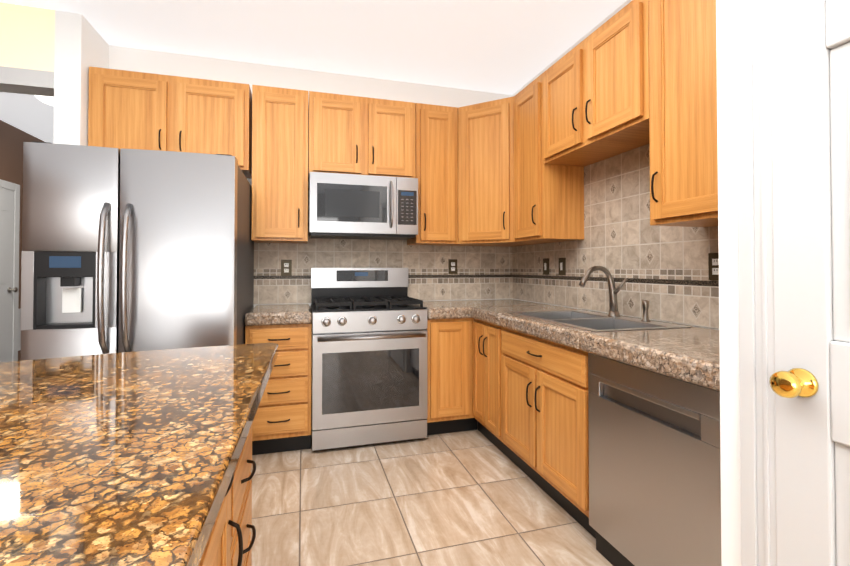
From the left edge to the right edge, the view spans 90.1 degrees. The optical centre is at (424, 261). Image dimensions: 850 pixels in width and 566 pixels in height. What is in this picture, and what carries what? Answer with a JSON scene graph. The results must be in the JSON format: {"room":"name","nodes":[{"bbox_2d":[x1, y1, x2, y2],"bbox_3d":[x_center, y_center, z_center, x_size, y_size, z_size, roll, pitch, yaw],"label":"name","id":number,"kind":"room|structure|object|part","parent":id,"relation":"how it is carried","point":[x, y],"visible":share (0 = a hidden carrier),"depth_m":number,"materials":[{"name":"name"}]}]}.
{"room":"kitchen","nodes":[
{"label":"kitchen","id":0,"kind":"room"},
{"bbox_2d":[0,120,43,360],"bbox_3d":[-3.552,-0.171,1.058,0.100,2.750,10.100,0,-1,-16],"label":"wall","id":1,"kind":"structure","parent":0,"point":[12,139],"depth_m":4.71,"materials":[{"name":"brown paint"}]},
{"bbox_2d":[0,179,19,361],"bbox_3d":[-4.385,0.189,4.274,0.080,2.120,1.010,0,-1,-16],"label":"door leaf","id":2,"kind":"structure","parent":1,"relation":"in","point":[9,238],"depth_m":4.61,"materials":[{"name":"grey wood"}]},
{"bbox_2d":[18,308,20,350],"bbox_3d":[-4.621,0.763,4.963,0.012,0.470,0.460,0,-1,-16],"label":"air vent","id":3,"kind":"object","parent":1,"relation":"in","point":[19,331],"visible":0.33,"depth_m":4.78,"materials":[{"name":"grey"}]},
{"bbox_2d":[0,2,54,96],"bbox_3d":[-3.038,-1.287,2.406,1.624,0.480,0.155,0,-1,-16],"label":"wall","id":4,"kind":"structure","parent":0,"point":[27,43],"depth_m":2.53,"materials":[{"name":"beige paint"}]},
{"bbox_2d":[53,10,108,145],"bbox_3d":[-2.226,-0.147,2.751,0.136,2.750,0.380,0,-1,-16],"label":"wall","id":5,"kind":"structure","parent":0,"point":[81,46],"depth_m":2.59,"materials":[{"name":"white paint"}]},
{"bbox_2d":[109,45,511,307],"bbox_3d":[-0.743,-0.138,3.428,3.360,2.750,0.100,0,-1,-16],"label":"wall","id":6,"kind":"structure","parent":0,"point":[164,63],"depth_m":3.30,"materials":[{"name":"white paint"}]},
{"bbox_2d":[88,67,251,177],"bbox_3d":[-1.707,-0.932,2.936,0.940,0.595,0.318,0,-1,-16],"label":"upper cabinet","id":7,"kind":"object","parent":6,"relation":"attached to","point":[127,109],"depth_m":2.79,"materials":[{"name":"brown wood"}]},
{"bbox_2d":[248,85,311,242],"bbox_3d":[-1.056,-0.687,3.120,0.375,1.080,0.318,0,-1,-16],"label":"upper cabinet","id":8,"kind":"object","parent":6,"relation":"attached to","point":[281,129],"depth_m":2.98,"materials":[{"name":"brown wood"}]},
{"bbox_2d":[312,91,415,177],"bbox_3d":[-0.491,-0.928,3.286,0.790,0.595,0.318,0,-1,-16],"label":"upper cabinet","id":9,"kind":"object","parent":6,"relation":"attached to","point":[357,135],"depth_m":3.15,"materials":[{"name":"brown wood"}]},
{"bbox_2d":[309,172,417,239],"bbox_3d":[-0.473,-0.404,3.218,0.780,0.440,0.444,0,-1,-16],"label":"microwave","id":10,"kind":"object","parent":9,"relation":"attached to","point":[348,206],"visible":1,"depth_m":3.05,"materials":[{"name":"silver metal"}]},
{"bbox_3d":[-0.243,-0.421,3.086,0.019,0.344,0.062,0,-1,-16],"label":"handle","id":11,"kind":"part","parent":10,"relation":"part of","materials":[{"name":"silver metal"}]},
{"bbox_2d":[254,182,509,303],"bbox_3d":[-0.272,-0.168,3.508,2.160,0.987,0.006,0,-1,-16],"label":"tile backsplash","id":12,"kind":"structure","parent":6,"relation":"attached to","point":[483,272],"depth_m":3.51,"materials":[{"name":"beige tile"}]},
{"bbox_2d":[281,260,291,275],"bbox_3d":[-1.066,0.045,3.268,0.078,0.125,0.011,0,-1,-16],"label":"electrical outlet plate","id":13,"kind":"object","parent":12,"relation":"attached to","point":[286,265],"depth_m":3.26,"materials":[{"name":"brown metal"}]},
{"bbox_2d":[448,259,456,273],"bbox_3d":[0.240,0.040,3.644,0.078,0.125,0.011,0,-1,-16],"label":"electrical outlet plate","id":14,"kind":"object","parent":12,"relation":"attached to","point":[452,263],"depth_m":3.64,"materials":[{"name":"brown metal"}]},
{"bbox_2d":[407,103,467,245],"bbox_3d":[0.098,-0.683,3.422,0.410,1.080,0.377,0,-1,-16],"label":"upper cabinet","id":15,"kind":"object","parent":6,"relation":"attached to","point":[437,126],"depth_m":3.30,"materials":[{"name":"brown wood"}]},
{"bbox_2d":[0,0,626,142],"bbox_3d":[-1.149,-1.561,1.770,5.100,0.050,10.100,0,-1,-16],"label":"ceiling","id":16,"kind":"structure","parent":0,"point":[509,47],"depth_m":2.84,"materials":[{"name":"paint"}]},
{"bbox_2d":[35,95,53,105],"bbox_3d":[-3.297,-1.447,3.804,0.340,0.120,0.340,0,-1,-16],"label":"dome ceiling light","id":17,"kind":"object","parent":16,"relation":"attached to","point":[49,100],"visible":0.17,"depth_m":3.71,"materials":[{"name":"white glass"}]},
{"bbox_2d":[250,421,612,565],"bbox_3d":[-1.149,1.239,1.731,5.100,0.050,10.100,0,-1,-16],"label":"floor","id":18,"kind":"structure","parent":0,"point":[477,497],"depth_m":2.08,"materials":[{"name":"tile"}]},
{"bbox_2d":[20,141,253,360],"bbox_3d":[-1.565,0.329,2.526,0.916,1.792,1.048,0,-1,-16],"label":"fridge","id":19,"kind":"object","parent":18,"relation":"on","point":[129,250],"visible":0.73,"depth_m":2.10,"materials":[{"name":"grey metal"}]},
{"bbox_2d":[224,460,255,565],"bbox_3d":[-0.464,0.757,0.036,0.615,0.867,2.750,0,-1,-16],"label":"kitchen island","id":20,"kind":"object","parent":18,"relation":"on","point":[240,549],"depth_m":1.19,"materials":[{"name":"wood"}]},
{"bbox_2d":[0,343,277,565],"bbox_3d":[-1.047,0.299,-0.081,1.886,0.044,2.936,0,-1,-16],"label":"island countertop","id":21,"kind":"structure","parent":20,"relation":"on","point":[139,458],"depth_m":0.67,"materials":[{"name":"brown stone"}]},
{"bbox_2d":[245,324,311,454],"bbox_3d":[-1.003,0.815,2.956,0.398,0.830,0.623,0,-1,-16],"label":"base cabinet","id":22,"kind":"object","parent":18,"relation":"on","point":[282,419],"depth_m":2.68,"materials":[{"name":"brown wood"}]},
{"bbox_2d":[244,304,311,327],"bbox_3d":[-1.001,0.358,2.952,0.400,0.080,0.644,0,-1,-16],"label":"countertop","id":23,"kind":"structure","parent":22,"relation":"on","point":[260,316],"depth_m":2.67,"materials":[{"name":"beige stone"}]},
{"bbox_2d":[311,268,426,450],"bbox_3d":[-0.429,0.637,3.087,0.764,1.190,0.694,0,-1,-16],"label":"stove","id":24,"kind":"object","parent":18,"relation":"on","point":[369,356],"visible":0.98,"depth_m":2.83,"materials":[{"name":"silver metal"}]},
{"bbox_3d":[-0.342,0.493,2.785,0.704,0.024,0.062,0,-1,-16],"label":"handle","id":25,"kind":"part","parent":24,"relation":"part of","materials":[{"name":"silver metal"}]},
{"bbox_2d":[426,316,475,434],"bbox_3d":[0.109,0.820,3.249,0.353,0.830,0.675,0,-1,-16],"label":"base cabinet","id":26,"kind":"object","parent":18,"relation":"on","point":[451,340],"depth_m":2.99,"materials":[{"name":"brown wood"}]},
{"bbox_2d":[417,300,535,319],"bbox_3d":[0.404,0.364,3.357,0.976,0.080,0.644,0,-1,-16],"label":"countertop","id":27,"kind":"structure","parent":26,"relation":"on","point":[450,307],"depth_m":3.13,"materials":[{"name":"beige stone"}]},
{"bbox_2d":[472,304,719,390],"bbox_3d":[0.901,0.348,2.192,0.666,0.080,1.870,0,-1,-16],"label":"countertop","id":28,"kind":"structure","parent":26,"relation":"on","point":[691,354],"depth_m":1.67,"materials":[{"name":"beige stone"}]},
{"bbox_2d":[508,266,690,331],"bbox_3d":[0.877,0.257,2.297,0.524,0.476,0.814,0,-1,-16],"label":"sink","id":29,"kind":"object","parent":28,"relation":"in","point":[591,321],"visible":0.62,"depth_m":2.32,"materials":[{"name":"silver metal"}]},
{"bbox_2d":[508,310,690,331],"bbox_3d":[0.877,0.400,2.295,0.524,0.190,0.814,0,-1,-16],"label":"basin","id":30,"kind":"object","parent":29,"relation":"in","point":[586,320],"depth_m":2.29,"materials":[{"name":"silver metal"}]},
{"bbox_2d":[579,266,626,316],"bbox_3d":[0.980,0.163,2.345,0.261,0.288,0.115,0,-1,-16],"label":"faucet","id":31,"kind":"object","parent":28,"relation":"on","point":[613,303],"depth_m":2.37,"materials":[{"name":"silver metal"}]},
{"bbox_2d":[476,320,571,449],"bbox_3d":[0.703,0.815,2.912,0.644,0.830,0.448,0,-1,-16],"label":"base cabinet","id":32,"kind":"object","parent":18,"relation":"on","point":[491,342],"depth_m":2.72,"materials":[{"name":"brown wood"}]},
{"bbox_2d":[496,352,595,538],"bbox_3d":[0.882,0.901,2.290,0.644,0.640,0.840,0,-1,-16],"label":"base cabinet","id":33,"kind":"object","parent":18,"relation":"on","point":[544,415],"depth_m":2.09,"materials":[{"name":"brown wood"}]},
{"bbox_2d":[588,353,721,565],"bbox_3d":[1.075,0.797,1.595,0.634,0.829,0.599,0,-1,-16],"label":"dishwasher","id":34,"kind":"object","parent":18,"relation":"on","point":[654,473],"visible":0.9,"depth_m":1.47,"materials":[{"name":"silver metal"}]},
{"bbox_2d":[512,0,718,329],"bbox_3d":[1.187,-0.149,2.619,0.100,2.750,2.525,0,-1,-16],"label":"wall","id":35,"kind":"structure","parent":0,"point":[582,39],"depth_m":2.84,"materials":[{"name":"white paint"}]},
{"bbox_2d":[460,98,532,246],"bbox_3d":[0.568,-0.683,3.432,0.628,1.080,0.617,0,-1,-16],"label":"upper cabinet","id":36,"kind":"object","parent":35,"relation":"attached to","point":[481,124],"depth_m":3.25,"materials":[{"name":"brown wood"}]},
{"bbox_2d":[504,76,583,243],"bbox_3d":[0.814,-0.689,3.010,0.388,1.080,0.460,0,-1,-16],"label":"upper cabinet","id":37,"kind":"object","parent":35,"relation":"attached to","point":[508,172],"depth_m":2.86,"materials":[{"name":"brown wood"}]},
{"bbox_2d":[540,0,643,167],"bbox_3d":[1.028,-0.940,2.380,0.329,0.595,0.873,0,-1,-16],"label":"upper cabinet","id":38,"kind":"object","parent":35,"relation":"attached to","point":[592,98],"depth_m":2.27,"materials":[{"name":"brown wood"}]},
{"bbox_2d":[510,143,718,328],"bbox_3d":[1.135,-0.181,2.605,0.006,0.987,2.522,0,-1,-16],"label":"tile backsplash","id":39,"kind":"structure","parent":35,"relation":"attached to","point":[664,270],"depth_m":2.47,"materials":[{"name":"beige tile"}]},
{"bbox_2d":[543,258,548,274],"bbox_3d":[0.929,0.035,3.273,0.016,0.125,0.078,0,-1,-16],"label":"electrical outlet plate","id":40,"kind":"object","parent":39,"relation":"attached to","point":[546,260],"depth_m":3.26,"materials":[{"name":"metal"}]},
{"bbox_2d":[559,258,565,274],"bbox_3d":[0.987,0.032,3.072,0.016,0.125,0.078,0,-1,-16],"label":"electrical outlet plate","id":41,"kind":"object","parent":39,"relation":"attached to","point":[562,261],"depth_m":3.06,"materials":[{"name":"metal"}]},
{"bbox_2d":[708,253,718,280],"bbox_3d":[1.321,0.021,1.924,0.011,0.125,0.078,0,-1,-16],"label":"electrical outlet plate","id":42,"kind":"object","parent":39,"relation":"attached to","point":[713,264],"depth_m":1.93,"materials":[{"name":"brown metal"}]},
{"bbox_2d":[640,0,717,226],"bbox_3d":[1.235,-0.708,1.655,0.329,1.080,0.624,0,-1,-16],"label":"upper cabinet","id":43,"kind":"object","parent":35,"relation":"attached to","point":[679,124],"depth_m":1.74,"materials":[{"name":"brown wood"}]},
{"bbox_2d":[716,0,740,565],"bbox_3d":[1.428,-0.195,-0.694,0.100,2.750,3.975,0,-1,-16],"label":"wall","id":44,"kind":"structure","parent":0,"point":[728,293],"depth_m":1.17,"materials":[{"name":"white paint"}]},
{"bbox_2d":[736,0,775,565],"bbox_3d":[1.016,0.135,0.700,0.119,2.128,0.920,0,-1,-16],"label":"door frame","id":45,"kind":"structure","parent":44,"relation":"attached to","point":[756,327],"depth_m":1.09,"materials":[{"name":"white wood"}]},
{"bbox_2d":[770,0,849,565],"bbox_3d":[0.986,0.176,0.692,0.051,2.030,0.755,0,-1,-16],"label":"door leaf","id":46,"kind":"structure","parent":44,"relation":"in","point":[810,85],"depth_m":0.97,"materials":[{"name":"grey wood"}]},
{"bbox_2d":[769,368,818,397],"bbox_3d":[0.889,0.281,1.007,0.181,0.066,0.097,0,-1,-16],"label":"door knob","id":47,"kind":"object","parent":46,"relation":"attached to","point":[795,382],"depth_m":0.96,"materials":[{"name":"gold metal"}]}
]}

